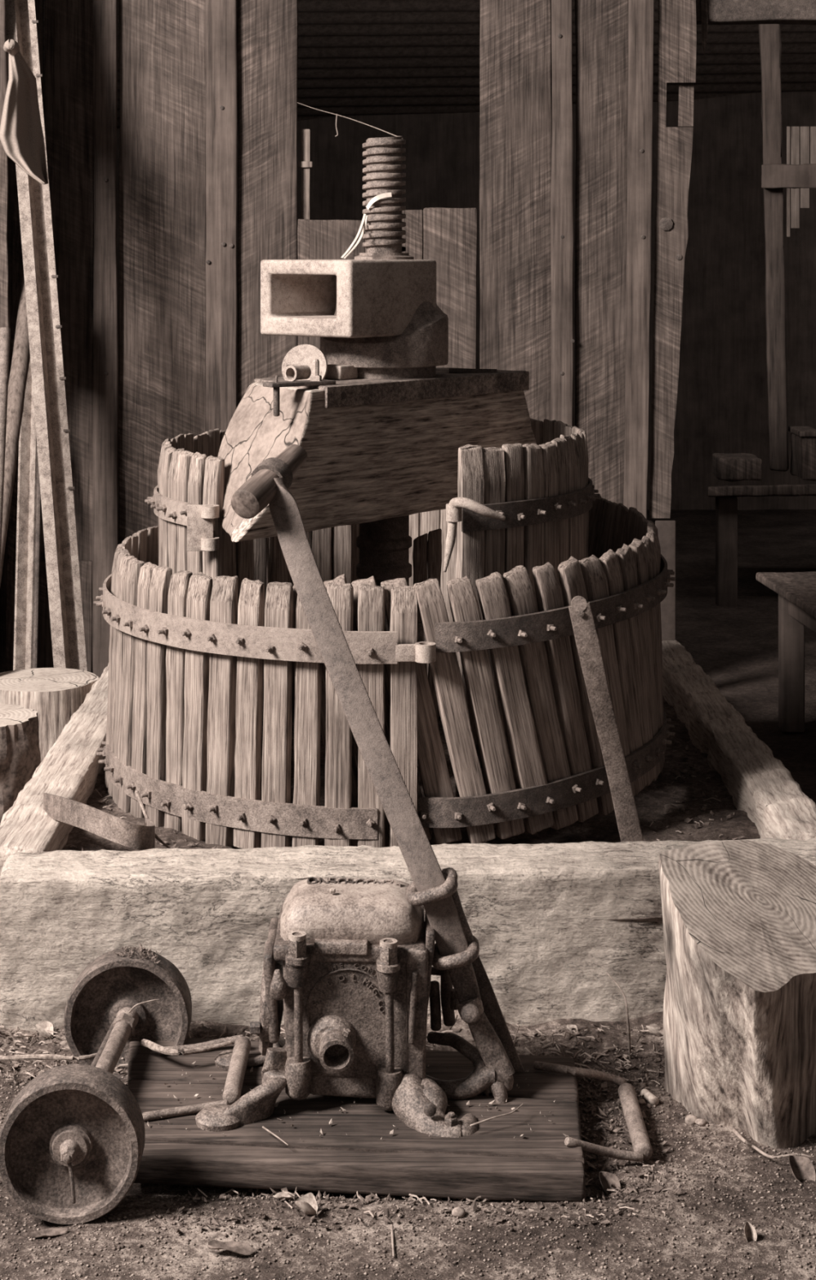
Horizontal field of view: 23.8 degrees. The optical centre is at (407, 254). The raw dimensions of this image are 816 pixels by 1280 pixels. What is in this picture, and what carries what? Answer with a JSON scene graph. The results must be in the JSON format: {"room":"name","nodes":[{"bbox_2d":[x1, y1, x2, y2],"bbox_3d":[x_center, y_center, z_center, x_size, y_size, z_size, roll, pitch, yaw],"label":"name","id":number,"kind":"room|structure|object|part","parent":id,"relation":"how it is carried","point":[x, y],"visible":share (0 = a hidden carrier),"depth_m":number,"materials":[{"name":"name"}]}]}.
{"room":"farm yard","nodes":[
{"label":"farm yard","id":0,"kind":"room"},
{"bbox_2d":[0,0,707,678],"bbox_3d":[-1.073,-0.110,5.626,3.897,2.786,0.114,0,0,0],"label":"wall","id":1,"kind":"structure","parent":0,"point":[168,370],"depth_m":5.60,"materials":[{"name":"wood"}]},
{"bbox_2d":[297,102,402,138],"bbox_3d":[-0.155,-0.337,4.757,0.024,0.204,1.679,0,0,-11],"label":"string","id":2,"kind":"object","parent":1,"relation":"hanging from","point":[297,102],"visible":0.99,"depth_m":4.90,"materials":[{"name":"fabric"}]},
{"bbox_2d":[695,0,815,25],"bbox_3d":[2.376,-1.090,5.710,3.260,0.832,0.117,0,0,0],"label":"wooden beam","id":3,"kind":"structure","parent":1,"relation":"attached to","point":[719,12],"depth_m":5.66,"materials":[{"name":"wood"}]},
{"bbox_2d":[0,1009,815,1279],"bbox_3d":[0.000,1.234,2.300,6.000,0.056,2.200,0,0,0],"label":"ground","id":4,"kind":"structure","parent":0,"point":[607,1037],"depth_m":2.49,"materials":[{"name":"soil"}]},
{"bbox_2d":[35,1021,53,1039],"bbox_3d":[-0.572,1.222,3.051,0.029,0.023,0.025,0,0,-6],"label":"dry leaf","id":5,"kind":"object","parent":4,"relation":"on","point":[42,1027],"visible":1,"depth_m":3.05,"materials":[{"name":"plant"}]},
{"bbox_2d":[27,1227,66,1237],"bbox_3d":[-0.460,1.248,2.474,0.050,0.007,0.016,0,0,-13],"label":"flake","id":6,"kind":"object","parent":4,"relation":"on","point":[51,1232],"visible":1,"depth_m":2.47,"materials":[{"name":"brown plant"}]},
{"bbox_2d":[0,1053,96,1062],"bbox_3d":[-0.541,1.208,2.914,0.159,0.014,0.021,0,0,0],"label":"twig","id":7,"kind":"object","parent":4,"relation":"on","point":[33,1056],"visible":0.87,"depth_m":2.91,"materials":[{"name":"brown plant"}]},
{"bbox_2d":[0,1063,145,1224],"bbox_3d":[-0.439,1.160,2.525,0.186,0.187,0.081,0,0,0],"label":"wheel","id":8,"kind":"object","parent":4,"relation":"on","point":[72,1140],"visible":1,"depth_m":2.52,"materials":[{"name":"metal"}]},
{"bbox_2d":[63,947,191,1079],"bbox_3d":[-0.430,1.171,2.982,0.193,0.192,0.068,0,0,0],"label":"wheel","id":9,"kind":"object","parent":4,"relation":"on","point":[111,984],"visible":0.73,"depth_m":2.98,"materials":[{"name":"metal"}]},
{"bbox_2d":[90,1013,134,1074],"bbox_3d":[-0.438,1.166,2.755,0.040,0.041,0.392,0,0,2],"label":"axle","id":10,"kind":"object","parent":9,"relation":"attached to","point":[107,1057],"visible":0.48,"depth_m":2.85,"materials":[{"name":"metal"}]},
{"bbox_3d":[-0.451,1.167,2.756,0.013,0.019,0.390,0,0,2],"label":"spacer rod","id":11,"kind":"part","parent":10,"relation":"part of","materials":[{"name":"metal"}]},
{"bbox_2d":[128,999,159,1013],"bbox_3d":[-0.398,1.133,2.920,0.047,0.021,0.012,0,0,0],"label":"twig","id":12,"kind":"object","parent":10,"relation":"on","point":[135,1005],"visible":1,"depth_m":2.92,"materials":[{"name":"wood"}]},
{"bbox_2d":[114,943,161,963],"bbox_3d":[-0.415,1.076,2.985,0.074,0.016,0.054,0,0,0],"label":"litter","id":13,"kind":"object","parent":9,"relation":"on","point":[140,948],"visible":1,"depth_m":2.98,"materials":[{"name":"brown plant"}]},
{"bbox_2d":[207,1240,255,1255],"bbox_3d":[-0.220,1.241,2.421,0.060,0.016,0.026,0,0,1],"label":"flake","id":14,"kind":"object","parent":4,"relation":"on","point":[239,1247],"visible":1,"depth_m":2.42,"materials":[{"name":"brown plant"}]},
{"bbox_2d":[272,1191,293,1199],"bbox_3d":[-0.163,1.239,2.550,0.028,0.007,0.014,0,0,-2],"label":"flake","id":15,"kind":"object","parent":4,"relation":"on","point":[280,1195],"visible":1,"depth_m":2.55,"materials":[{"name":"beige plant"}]},
{"bbox_2d":[294,1192,317,1214],"bbox_3d":[-0.130,1.231,2.510,0.024,0.024,0.024,0,0,-30],"label":"dry leaf","id":16,"kind":"object","parent":4,"relation":"on","point":[307,1203],"visible":1,"depth_m":2.51,"materials":[{"name":"plant"}]},
{"bbox_2d":[0,1013,664,1087],"bbox_3d":[-0.058,1.234,2.999,1.334,0.051,0.184,0,0,0],"label":"leaf litter","id":17,"kind":"object","parent":4,"relation":"on","point":[255,1038],"visible":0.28,"depth_m":3.02,"materials":[{"name":"plant"}]},
{"bbox_2d":[127,1034,585,1202],"bbox_3d":[-0.099,1.213,2.774,0.703,0.071,0.396,0,0,5],"label":"platform","id":18,"kind":"object","parent":4,"relation":"on","point":[537,1165],"depth_m":2.65,"materials":[{"name":"wood"}]},
{"bbox_3d":[-0.312,1.199,2.719,0.122,0.018,0.019,0,0,-14],"label":"rod","id":19,"kind":"part","parent":18,"relation":"part of","materials":[{"name":"metal"}]},
{"bbox_2d":[140,1039,231,1056],"bbox_3d":[-0.337,1.185,2.891,0.142,0.018,0.050,0,0,11],"label":"metal rod","id":20,"kind":"object","parent":18,"relation":"on","point":[153,1046],"visible":1,"depth_m":2.88,"materials":[{"name":"brown metal"}]},
{"bbox_3d":[-0.305,1.193,2.826,0.138,0.030,0.258,0,0,0],"label":"bail handle","id":21,"kind":"part","parent":18,"relation":"part of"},
{"bbox_3d":[-0.311,1.195,2.938,0.129,0.025,0.025,0,0,-7],"label":"rod","id":22,"kind":"part","parent":18,"relation":"part of","materials":[{"name":"metal"}]},
{"bbox_2d":[262,1126,288,1145],"bbox_3d":[-0.180,1.196,2.631,0.003,0.003,0.066,0,0,-35],"label":"twig","id":23,"kind":"object","parent":18,"relation":"on","point":[263,1127],"visible":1,"depth_m":2.63,"materials":[{"name":"wood"}]},
{"bbox_2d":[146,1061,568,1139],"bbox_3d":[-0.071,1.202,2.784,0.581,0.006,0.289,0,0,0],"label":"litter","id":24,"kind":"object","parent":18,"relation":"on","point":[391,1132],"visible":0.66,"depth_m":2.73,"materials":[{"name":"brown plant"}]},
{"bbox_2d":[195,876,524,1137],"bbox_3d":[-0.060,1.075,2.791,0.465,0.323,0.280,0,0,0],"label":"pump","id":25,"kind":"object","parent":18,"relation":"on","point":[347,963],"visible":0.96,"depth_m":2.75,"materials":[{"name":"metal"}]},
{"bbox_3d":[-0.211,1.176,2.719,0.053,0.101,0.136,0,0,42],"label":"leg","id":26,"kind":"part","parent":25,"relation":"part of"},
{"bbox_3d":[-0.222,1.192,2.895,0.084,0.041,0.032,0,0,-11],"label":"leg","id":27,"kind":"part","parent":25,"relation":"part of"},
{"bbox_3d":[-0.182,1.028,2.735,0.025,0.042,0.027,0,0,0],"label":"knob","id":28,"kind":"part","parent":25,"relation":"part of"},
{"bbox_3d":[-0.101,1.112,2.720,0.051,0.053,0.056,0,0,0],"label":"spout","id":29,"kind":"part","parent":25,"relation":"part of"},
{"bbox_2d":[280,876,422,945],"bbox_3d":[-0.082,0.959,2.825,0.206,0.080,0.153,0,0,0],"label":"hood","id":30,"kind":"object","parent":25,"relation":"attached to","point":[331,911],"depth_m":2.76,"materials":[{"name":"metal"}]},
{"bbox_2d":[231,444,483,1024],"bbox_3d":[-0.057,0.710,2.916,0.433,0.817,0.194,0,0,32],"label":"lever","id":31,"kind":"object","parent":25,"relation":"attached to","point":[435,889],"visible":1,"depth_m":2.85,"materials":[{"name":"metal"}]},
{"bbox_3d":[-0.211,0.348,3.015,0.050,0.050,0.195,0,19,23],"label":"handle","id":32,"kind":"part","parent":31,"relation":"part of","materials":[{"name":"brown wood"}]},
{"bbox_2d":[425,912,480,1002],"bbox_3d":[0.062,0.999,2.795,0.085,0.164,0.017,0,0,0],"label":"bracket","id":33,"kind":"object","parent":31,"relation":"attached to","point":[453,934],"depth_m":2.77,"materials":[{"name":"metal"}]},
{"bbox_3d":[0.020,1.040,2.816,0.038,0.155,0.170,0,0,0],"label":"edge plate","id":34,"kind":"part","parent":25,"relation":"part of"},
{"bbox_3d":[0.054,1.097,2.864,0.049,0.093,0.025,0,0,0],"label":"link rod","id":35,"kind":"part","parent":25,"relation":"part of","materials":[{"name":"metal"}]},
{"bbox_3d":[0.109,1.211,2.800,0.018,0.022,0.015,0,0,0],"label":"bracket leg","id":36,"kind":"part","parent":25,"relation":"part of","materials":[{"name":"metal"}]},
{"bbox_3d":[0.116,1.133,2.787,0.077,0.107,0.027,0,0,18],"label":"fork arm","id":37,"kind":"part","parent":25,"relation":"part of"},
{"bbox_2d":[469,1103,523,1126],"bbox_3d":[0.127,1.192,2.682,0.096,0.007,0.013,0,0,-37],"label":"twig","id":38,"kind":"object","parent":18,"relation":"on","point":[514,1110],"visible":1,"depth_m":2.67,"materials":[{"name":"wood"}]},
{"bbox_2d":[390,1218,394,1257],"bbox_3d":[-0.020,1.245,2.455,0.004,0.005,0.095,0,0,-2],"label":"twig","id":39,"kind":"object","parent":4,"relation":"on","point":[391,1224],"visible":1,"depth_m":2.45,"materials":[{"name":"wood"}]},
{"bbox_2d":[150,1180,653,1232],"bbox_3d":[-0.008,1.247,2.541,0.656,0.026,0.152,0,0,0],"label":"leaf litter","id":40,"kind":"object","parent":4,"relation":"on","point":[500,1218],"visible":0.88,"depth_m":2.53,"materials":[{"name":"plant"}]},
{"bbox_2d":[0,837,815,1031],"bbox_3d":[0.072,1.135,3.187,1.472,0.297,0.171,0,0,-4],"label":"sill timber","id":41,"kind":"structure","parent":4,"relation":"on","point":[531,910],"depth_m":3.11,"materials":[{"name":"wood"}]},
{"bbox_2d":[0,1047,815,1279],"bbox_3d":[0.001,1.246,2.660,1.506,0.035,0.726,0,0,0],"label":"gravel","id":42,"kind":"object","parent":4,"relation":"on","point":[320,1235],"visible":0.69,"depth_m":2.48,"materials":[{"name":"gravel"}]},
{"bbox_2d":[0,1046,815,1279],"bbox_3d":[0.000,1.247,2.660,1.506,0.034,0.726,0,0,0],"label":"coarse grit","id":43,"kind":"object","parent":4,"relation":"on","point":[699,1270],"visible":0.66,"depth_m":2.49,"materials":[{"name":"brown stone"}]},
{"bbox_2d":[186,1164,671,1221],"bbox_3d":[0.032,1.245,2.568,0.634,0.029,0.179,0,0,0],"label":"litter","id":44,"kind":"object","parent":4,"relation":"on","point":[647,1175],"visible":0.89,"depth_m":2.55,"materials":[{"name":"plant"}]},
{"bbox_2d":[451,1206,465,1217],"bbox_3d":[0.066,1.242,2.514,0.018,0.011,0.018,0,0,0],"label":"stone","id":45,"kind":"object","parent":4,"relation":"on","point":[459,1211],"visible":1,"depth_m":2.51,"materials":[{"name":"stone"}]},
{"bbox_2d":[565,1024,577,1033],"bbox_3d":[0.259,1.224,3.062,0.017,0.012,0.017,0,0,0],"label":"dry leaf","id":46,"kind":"object","parent":4,"relation":"on","point":[567,1026],"visible":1,"depth_m":3.06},
{"bbox_2d":[533,1061,652,1161],"bbox_3d":[0.261,1.220,2.753,0.152,0.056,0.266,0,0,0],"label":"handle","id":47,"kind":"object","parent":4,"relation":"on","point":[642,1151],"visible":1,"depth_m":2.75,"materials":[{"name":"metal"}]},
{"bbox_3d":[0.255,1.214,2.863,0.139,0.043,0.036,0,0,-5],"label":"rod","id":48,"kind":"part","parent":47,"relation":"part of","materials":[{"name":"metal"}]},
{"bbox_3d":[0.267,1.221,2.647,0.117,0.050,0.018,0,0,-20],"label":"rod","id":49,"kind":"part","parent":47,"relation":"part of","materials":[{"name":"metal"}]},
{"bbox_2d":[599,1171,620,1195],"bbox_3d":[0.270,1.251,2.594,0.029,0.036,0.034,0,0,8],"label":"dry leaf","id":50,"kind":"object","parent":4,"relation":"on","point":[606,1180],"visible":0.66,"depth_m":2.60,"materials":[{"name":"plant"}]},
{"bbox_2d":[606,972,631,1059],"bbox_3d":[0.333,1.186,3.009,0.022,0.130,0.059,0,0,-27],"label":"twig","id":51,"kind":"object","parent":4,"relation":"on","point":[612,980],"visible":1,"depth_m":2.99,"materials":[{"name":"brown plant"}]},
{"bbox_2d":[577,1072,681,1200],"bbox_3d":[0.292,1.248,2.744,0.149,0.024,0.412,0,0,0],"label":"leaf litter","id":52,"kind":"object","parent":4,"relation":"on","point":[656,1188],"visible":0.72,"depth_m":2.74,"materials":[{"name":"plant"}]},
{"bbox_2d":[637,1098,645,1105],"bbox_3d":[0.344,1.249,2.859,0.013,0.008,0.013,0,0,0],"label":"stone","id":53,"kind":"object","parent":4,"relation":"on","point":[641,1101],"visible":0.89,"depth_m":2.85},
{"bbox_2d":[640,1088,658,1105],"bbox_3d":[0.357,1.246,2.866,0.013,0.014,0.038,0,0,-21],"label":"stone","id":54,"kind":"object","parent":4,"relation":"on","point":[648,1096],"visible":1,"depth_m":2.86,"materials":[{"name":"grey stone"}]},
{"bbox_2d":[645,1023,662,1036],"bbox_3d":[0.390,1.221,3.049,0.028,0.019,0.019,0,0,40],"label":"dry leaf","id":55,"kind":"object","parent":4,"relation":"on","point":[655,1030],"visible":0.9,"depth_m":3.05,"materials":[{"name":"plant"}]},
{"bbox_2d":[684,1114,697,1124],"bbox_3d":[0.410,1.251,2.802,0.021,0.013,0.018,0,0,0],"label":"stone","id":56,"kind":"object","parent":4,"relation":"on","point":[690,1119],"visible":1,"depth_m":2.80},
{"bbox_2d":[694,1118,706,1126],"bbox_3d":[0.422,1.250,2.794,0.018,0.010,0.016,0,0,0],"label":"stone","id":57,"kind":"object","parent":4,"relation":"on","point":[699,1122],"visible":1,"depth_m":2.79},
{"bbox_2d":[658,840,815,1148],"bbox_3d":[0.501,1.070,2.849,0.266,0.370,0.432,0,0,33],"label":"wood block","id":58,"kind":"object","parent":4,"relation":"on","point":[739,916],"visible":0.99,"depth_m":2.74,"materials":[{"name":"wood"}]},
{"bbox_2d":[743,1221,756,1241],"bbox_3d":[0.432,1.240,2.453,0.016,0.028,0.019,0,0,-9],"label":"dry leaf","id":59,"kind":"object","parent":4,"relation":"on","point":[749,1231],"visible":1,"depth_m":2.46,"materials":[{"name":"plant"}]},
{"bbox_2d":[731,1128,811,1159],"bbox_3d":[0.495,1.235,2.690,0.126,0.015,0.041,0,0,42],"label":"vine stem","id":60,"kind":"object","parent":4,"relation":"on","point":[735,1131],"visible":1,"depth_m":2.68,"materials":[{"name":"plant"}]},
{"bbox_2d":[788,1153,815,1185],"bbox_3d":[0.531,1.246,2.628,0.043,0.038,0.035,0,0,37],"label":"dry leaf","id":61,"kind":"object","parent":4,"relation":"on","point":[801,1166],"visible":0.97,"depth_m":2.64,"materials":[{"name":"plant"}]},
{"bbox_2d":[60,694,759,919],"bbox_3d":[0.020,1.055,4.210,1.360,0.048,2.180,0,0,0],"label":"floor","id":62,"kind":"structure","parent":0,"point":[650,801],"depth_m":3.67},
{"bbox_2d":[134,790,148,821],"bbox_3d":[-0.465,0.981,3.426,0.007,0.056,0.065,0,0,-38],"label":"twig","id":63,"kind":"object","parent":62,"relation":"on","point":[136,793],"visible":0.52,"depth_m":3.43,"materials":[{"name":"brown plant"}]},
{"bbox_2d":[155,833,170,848],"bbox_3d":[-0.425,1.014,3.349,0.045,0.029,0.007,0,0,31],"label":"twig","id":64,"kind":"object","parent":62,"relation":"on","point":[157,837],"visible":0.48,"depth_m":3.35,"materials":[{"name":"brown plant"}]},
{"bbox_2d":[144,428,253,604],"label":"basket","id":65,"kind":"object","parent":62,"relation":"on","point":[185,500],"depth_m":3.71,"materials":[{"name":"brown wood"}]},
{"bbox_2d":[93,524,435,848],"bbox_3d":[-0.313,0.810,3.874,0.619,0.480,1.163,0,0,-5],"label":"basket","id":66,"kind":"object","parent":62,"relation":"on","point":[188,695],"visible":0.79,"depth_m":3.41,"materials":[{"name":"brown wood"}]},
{"bbox_2d":[306,524,351,583],"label":"basket","id":67,"kind":"object","parent":62,"relation":"on","point":[340,564],"depth_m":4.36,"materials":[{"name":"brown wood"}]},
{"bbox_2d":[217,382,536,542],"bbox_3d":[-0.095,0.379,3.848,0.252,0.263,0.928,0,0,40],"label":"block","id":68,"kind":"object","parent":67,"relation":"on","point":[368,463],"visible":0.62,"depth_m":3.69,"materials":[{"name":"wood"}]},
{"bbox_2d":[262,359,335,416],"bbox_3d":[-0.201,0.246,3.594,0.139,0.102,0.035,0,0,-35],"label":"bar","id":69,"kind":"object","parent":68,"relation":"on","point":[315,380],"visible":1,"depth_m":3.57,"materials":[{"name":"metal"}]},
{"bbox_2d":[284,364,311,381],"bbox_3d":[-0.205,0.220,3.616,0.030,0.030,0.046,0,0,35],"label":"pipe stub","id":70,"kind":"object","parent":69,"relation":"on","point":[291,373],"visible":1,"depth_m":3.61,"materials":[{"name":"metal"}]},
{"bbox_2d":[253,367,528,408],"bbox_3d":[-0.048,0.258,3.898,0.266,0.050,0.627,0,0,40],"label":"plate","id":71,"kind":"object","parent":68,"relation":"on","point":[354,392],"depth_m":3.79,"materials":[{"name":"metal"}]},
{"bbox_2d":[281,344,327,380],"bbox_3d":[-0.200,0.218,3.750,0.092,0.089,0.029,0,0,13],"label":"round plate","id":72,"kind":"object","parent":71,"relation":"on","point":[302,354],"visible":0.53,"depth_m":3.75,"materials":[{"name":"metal"}]},
{"bbox_2d":[324,364,357,380],"bbox_3d":[-0.134,0.229,3.791,0.053,0.029,0.054,0,0,42],"label":"iron lug","id":73,"kind":"object","parent":71,"relation":"on","point":[335,371],"visible":0.77,"depth_m":3.77,"materials":[{"name":"metal"}]},
{"bbox_2d":[260,253,448,378],"bbox_3d":[-0.080,0.119,3.872,0.272,0.247,0.342,0,0,40],"label":"nut","id":74,"kind":"object","parent":71,"relation":"on","point":[378,314],"visible":0.94,"depth_m":3.79,"materials":[{"name":"metal"}]},
{"bbox_2d":[354,253,413,259],"bbox_3d":[-0.048,0.003,3.900,0.120,0.014,0.120,0,0,0],"label":"washer","id":75,"kind":"object","parent":74,"relation":"in","point":[362,255],"depth_m":3.85,"materials":[{"name":"metal"}]},
{"bbox_3d":[0.135,0.240,4.015,0.113,0.014,0.049,0,0,-11],"label":"iron strip","id":76,"kind":"part","parent":71,"relation":"part of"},
{"bbox_2d":[355,136,420,780],"bbox_3d":[-0.048,0.405,3.900,0.150,1.290,0.150,0,0,0],"label":"screw","id":77,"kind":"object","parent":62,"relation":"on","point":[384,545],"visible":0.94,"depth_m":3.86,"materials":[{"name":"metal"}]},
{"bbox_2d":[340,192,391,258],"bbox_3d":[-0.100,-0.058,3.821,0.055,0.132,0.140,0,0,43],"label":"ribbon","id":78,"kind":"object","parent":77,"relation":"hanging from","point":[374,199],"visible":1,"depth_m":3.85,"materials":[{"name":"fabric"}]},
{"bbox_2d":[70,775,733,846],"bbox_3d":[0.013,1.048,3.714,1.245,0.045,0.960,0,0,0],"label":"straw","id":79,"kind":"object","parent":62,"relation":"on","point":[677,775],"visible":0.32,"depth_m":3.69,"materials":[{"name":"plant"}]},
{"bbox_2d":[69,738,744,851],"bbox_3d":[0.006,1.051,3.775,1.237,0.046,1.072,0,0,0],"label":"litter","id":80,"kind":"object","parent":62,"relation":"on","point":[687,820],"visible":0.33,"depth_m":3.67,"materials":[{"name":"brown plant"}]},
{"bbox_2d":[293,497,675,847],"bbox_3d":[0.196,0.771,3.889,0.674,0.539,1.113,0,0,7],"label":"basket","id":81,"kind":"object","parent":62,"relation":"on","point":[558,766],"visible":0.7,"depth_m":3.42,"materials":[{"name":"brown wood"}]},
{"bbox_2d":[408,417,600,797],"bbox_3d":[0.201,0.699,3.971,0.375,0.702,0.905,0,0,-7],"label":"basket","id":82,"kind":"object","parent":62,"relation":"on","point":[544,491],"visible":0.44,"depth_m":3.63,"materials":[{"name":"brown wood"}]},
{"bbox_2d":[412,528,441,717],"bbox_3d":[0.039,0.755,3.965,0.061,0.394,0.035,0,0,0],"label":"board","id":83,"kind":"object","parent":82,"relation":"in","point":[426,555],"visible":0.38,"depth_m":3.95,"materials":[{"name":"brown wood"}]},
{"bbox_2d":[442,497,505,572],"bbox_3d":[0.119,0.505,3.497,0.110,0.136,0.038,0,0,13],"label":"pin","id":84,"kind":"object","parent":82,"relation":"attached to","point":[470,504],"visible":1,"depth_m":3.49,"materials":[{"name":"metal"}]},
{"bbox_2d":[568,595,643,842],"bbox_3d":[0.354,0.835,3.420,0.164,0.479,0.036,0,0,-36],"label":"bar","id":85,"kind":"object","parent":62,"relation":"on","point":[586,639],"visible":0.98,"depth_m":3.40,"materials":[{"name":"metal"}]},
{"bbox_2d":[664,804,679,809],"bbox_3d":[0.502,1.070,3.718,0.043,0.030,0.043,0,0,-39],"label":"stone","id":86,"kind":"object","parent":62,"relation":"on","point":[666,806],"visible":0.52,"depth_m":3.71,"materials":[{"name":"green stone"}]},
{"bbox_2d":[43,0,815,128],"bbox_3d":[0.500,-0.988,8.220,7.691,0.920,3.853,0,0,-9],"label":"ceiling","id":87,"kind":"structure","parent":0,"point":[355,56],"depth_m":8.74,"materials":[{"name":"wood"}]},
{"bbox_2d":[44,509,815,803],"bbox_3d":[0.000,1.262,6.690,10.000,0.009,6.620,0,0,0],"label":"floor","id":88,"kind":"structure","parent":0,"point":[736,646],"depth_m":6.74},
{"bbox_2d":[0,327,10,565],"bbox_3d":[-1.004,0.719,4.719,0.028,1.072,0.389,0,0,-4],"label":"pipe","id":89,"kind":"object","parent":88,"relation":"on","point":[5,332],"visible":1,"depth_m":4.83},
{"bbox_2d":[4,164,22,671],"bbox_3d":[-1.101,0.497,5.455,0.044,1.507,0.142,0,0,0],"label":"wooden pole","id":90,"kind":"object","parent":88,"relation":"on","point":[17,256],"visible":0.37,"depth_m":5.43,"materials":[{"name":"wood"}]},
{"bbox_2d":[0,274,30,585],"bbox_3d":[-1.048,0.654,4.997,0.050,1.212,0.650,0,0,4],"label":"wooden pole","id":91,"kind":"object","parent":88,"relation":"on","point":[21,353],"visible":0.69,"depth_m":5.11,"materials":[{"name":"brown wood"}]},
{"bbox_2d":[0,703,40,823],"bbox_3d":[-0.904,1.123,4.151,0.243,0.274,0.235,0,0,0],"label":"tree stump","id":92,"kind":"object","parent":88,"relation":"on","point":[20,750],"visible":0.6,"depth_m":4.08,"materials":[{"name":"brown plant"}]},
{"bbox_2d":[13,265,37,670],"bbox_3d":[-1.026,0.573,5.233,0.050,1.368,0.386,0,0,-6],"label":"bar","id":93,"kind":"object","parent":88,"relation":"on","point":[28,451],"visible":0.44,"depth_m":5.18,"materials":[{"name":"paint"}]},
{"bbox_2d":[32,458,40,668],"bbox_3d":[-1.025,0.872,5.359,0.014,0.759,0.196,0,0,-6],"label":"rod","id":94,"kind":"object","parent":88,"relation":"on","point":[37,534],"visible":0.63,"depth_m":5.35,"materials":[{"name":"wood"}]},
{"bbox_2d":[4,0,87,671],"bbox_3d":[-0.989,-0.054,5.162,0.082,2.630,0.622,0,0,-32],"label":"wooden plank","id":95,"kind":"object","parent":88,"relation":"on","point":[56,488],"visible":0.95,"depth_m":5.09,"materials":[{"name":"wood"}]},
{"bbox_2d":[0,0,9,328],"bbox_3d":[-1.493,-0.553,5.215,0.846,1.551,0.037,0,0,0],"label":"board","id":96,"kind":"object","parent":95,"relation":"attached to","point":[4,170],"visible":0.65,"depth_m":5.20,"materials":[{"name":"wood"}]},
{"bbox_2d":[0,39,48,184],"bbox_3d":[-0.996,-0.368,5.065,0.120,0.373,0.198,0,0,0],"label":"rag","id":97,"kind":"object","parent":95,"relation":"hanging from","point":[21,134],"visible":1,"depth_m":5.04,"materials":[{"name":"fabric"}]},
{"bbox_2d":[0,667,98,762],"bbox_3d":[-0.870,1.133,4.597,0.279,0.253,0.276,0,0,0],"label":"tree stump","id":98,"kind":"object","parent":88,"relation":"on","point":[55,694],"visible":0.48,"depth_m":4.50,"materials":[{"name":"wood"}]},
{"bbox_2d":[0,663,108,875],"bbox_3d":[-0.679,1.131,4.139,0.119,0.288,1.827,0,0,-1],"label":"sill timber","id":99,"kind":"structure","parent":88,"relation":"on","point":[70,769],"depth_m":3.67,"materials":[{"name":"wood"}]},
{"bbox_2d":[43,792,155,850],"bbox_3d":[-0.551,0.980,3.346,0.275,0.088,0.129,0,0,25],"label":"strap","id":100,"kind":"object","parent":99,"relation":"on","point":[116,829],"visible":0.94,"depth_m":3.28,"materials":[{"name":"metal"}]},
{"bbox_2d":[654,520,675,640],"bbox_3d":[0.727,1.193,5.475,0.064,0.891,0.050,0,0,0],"label":"board offcut","id":101,"kind":"object","parent":88,"relation":"on","point":[666,530],"visible":0.31,"depth_m":5.45,"materials":[{"name":"wood"}]},
{"bbox_2d":[661,640,815,840],"bbox_3d":[0.678,1.131,4.156,0.115,0.293,1.706,0,0,-1],"label":"sill timber","id":102,"kind":"structure","parent":88,"relation":"on","point":[759,785],"depth_m":3.90,"materials":[{"name":"wood"}]},
{"bbox_2d":[706,484,815,606],"bbox_3d":[1.536,1.040,7.200,0.941,0.460,0.608,0,0,0],"label":"bench","id":103,"kind":"object","parent":88,"relation":"on","point":[726,496],"visible":1,"depth_m":6.95,"materials":[{"name":"brown wood"}]},
{"bbox_3d":[1.147,1.069,6.985,0.070,0.402,0.070,0,0,0],"label":"leg","id":104,"kind":"part","parent":103,"relation":"part of","materials":[{"name":"brown wood"}]},
{"bbox_2d":[711,453,761,481],"bbox_3d":[1.211,0.783,7.149,0.163,0.089,0.209,0,0,0],"label":"wooden block","id":105,"kind":"object","parent":103,"relation":"on","point":[729,467],"visible":1,"depth_m":7.05,"materials":[{"name":"wood"}]},
{"bbox_2d":[758,23,788,471],"bbox_3d":[1.369,-0.034,7.250,0.125,1.691,0.111,0,0,0],"label":"support post","id":106,"kind":"object","parent":103,"relation":"on","point":[769,35],"visible":0.83,"depth_m":7.20,"materials":[{"name":"brown wood"}]},
{"bbox_2d":[760,164,815,188],"bbox_3d":[1.544,-0.291,7.165,0.486,0.094,0.056,0,0,0],"label":"rail","id":107,"kind":"object","parent":106,"relation":"attached to","point":[772,175],"visible":1,"depth_m":7.14,"materials":[{"name":"brown wood"}]},
{"bbox_2d":[787,426,815,480],"bbox_3d":[1.462,0.733,7.150,0.079,0.183,0.220,0,0,0],"label":"wooden box","id":108,"kind":"object","parent":103,"relation":"on","point":[802,460],"visible":1,"depth_m":7.05,"materials":[{"name":"wood"}]},
{"bbox_3d":[1.462,0.651,7.150,0.079,0.020,0.220,0,0,0],"label":"lid","id":109,"kind":"part","parent":108,"relation":"part of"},
{"bbox_2d":[755,571,815,732],"bbox_3d":[1.414,1.054,4.925,0.968,0.412,0.650,0,0,0],"label":"table","id":110,"kind":"object","parent":88,"relation":"on","point":[796,591],"visible":1,"depth_m":5.11,"materials":[{"name":"brown wood"}]},
{"bbox_3d":[1.016,1.065,5.137,0.060,0.390,0.060,0,0,0],"label":"leg","id":111,"kind":"part","parent":110,"relation":"part of","materials":[{"name":"brown wood"}]},
{"bbox_2d":[115,90,815,510],"bbox_3d":[0.000,-0.200,9.625,10.000,3.100,0.050,0,0,0],"label":"wall","id":112,"kind":"structure","parent":0,"point":[722,406],"depth_m":9.60,"materials":[{"name":"brown wood"}]},
{"label":"outside","id":113,"kind":"structure","parent":0,"visible":0},
{"bbox_2d":[786,126,815,236],"bbox_3d":[1.737,-0.318,8.410,0.193,0.480,0.020,0,0,0],"label":"slatted panel","id":114,"kind":"object","parent":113,"point":[794,131],"visible":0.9,"depth_m":8.40,"materials":[{"name":"wood"}]}
]}

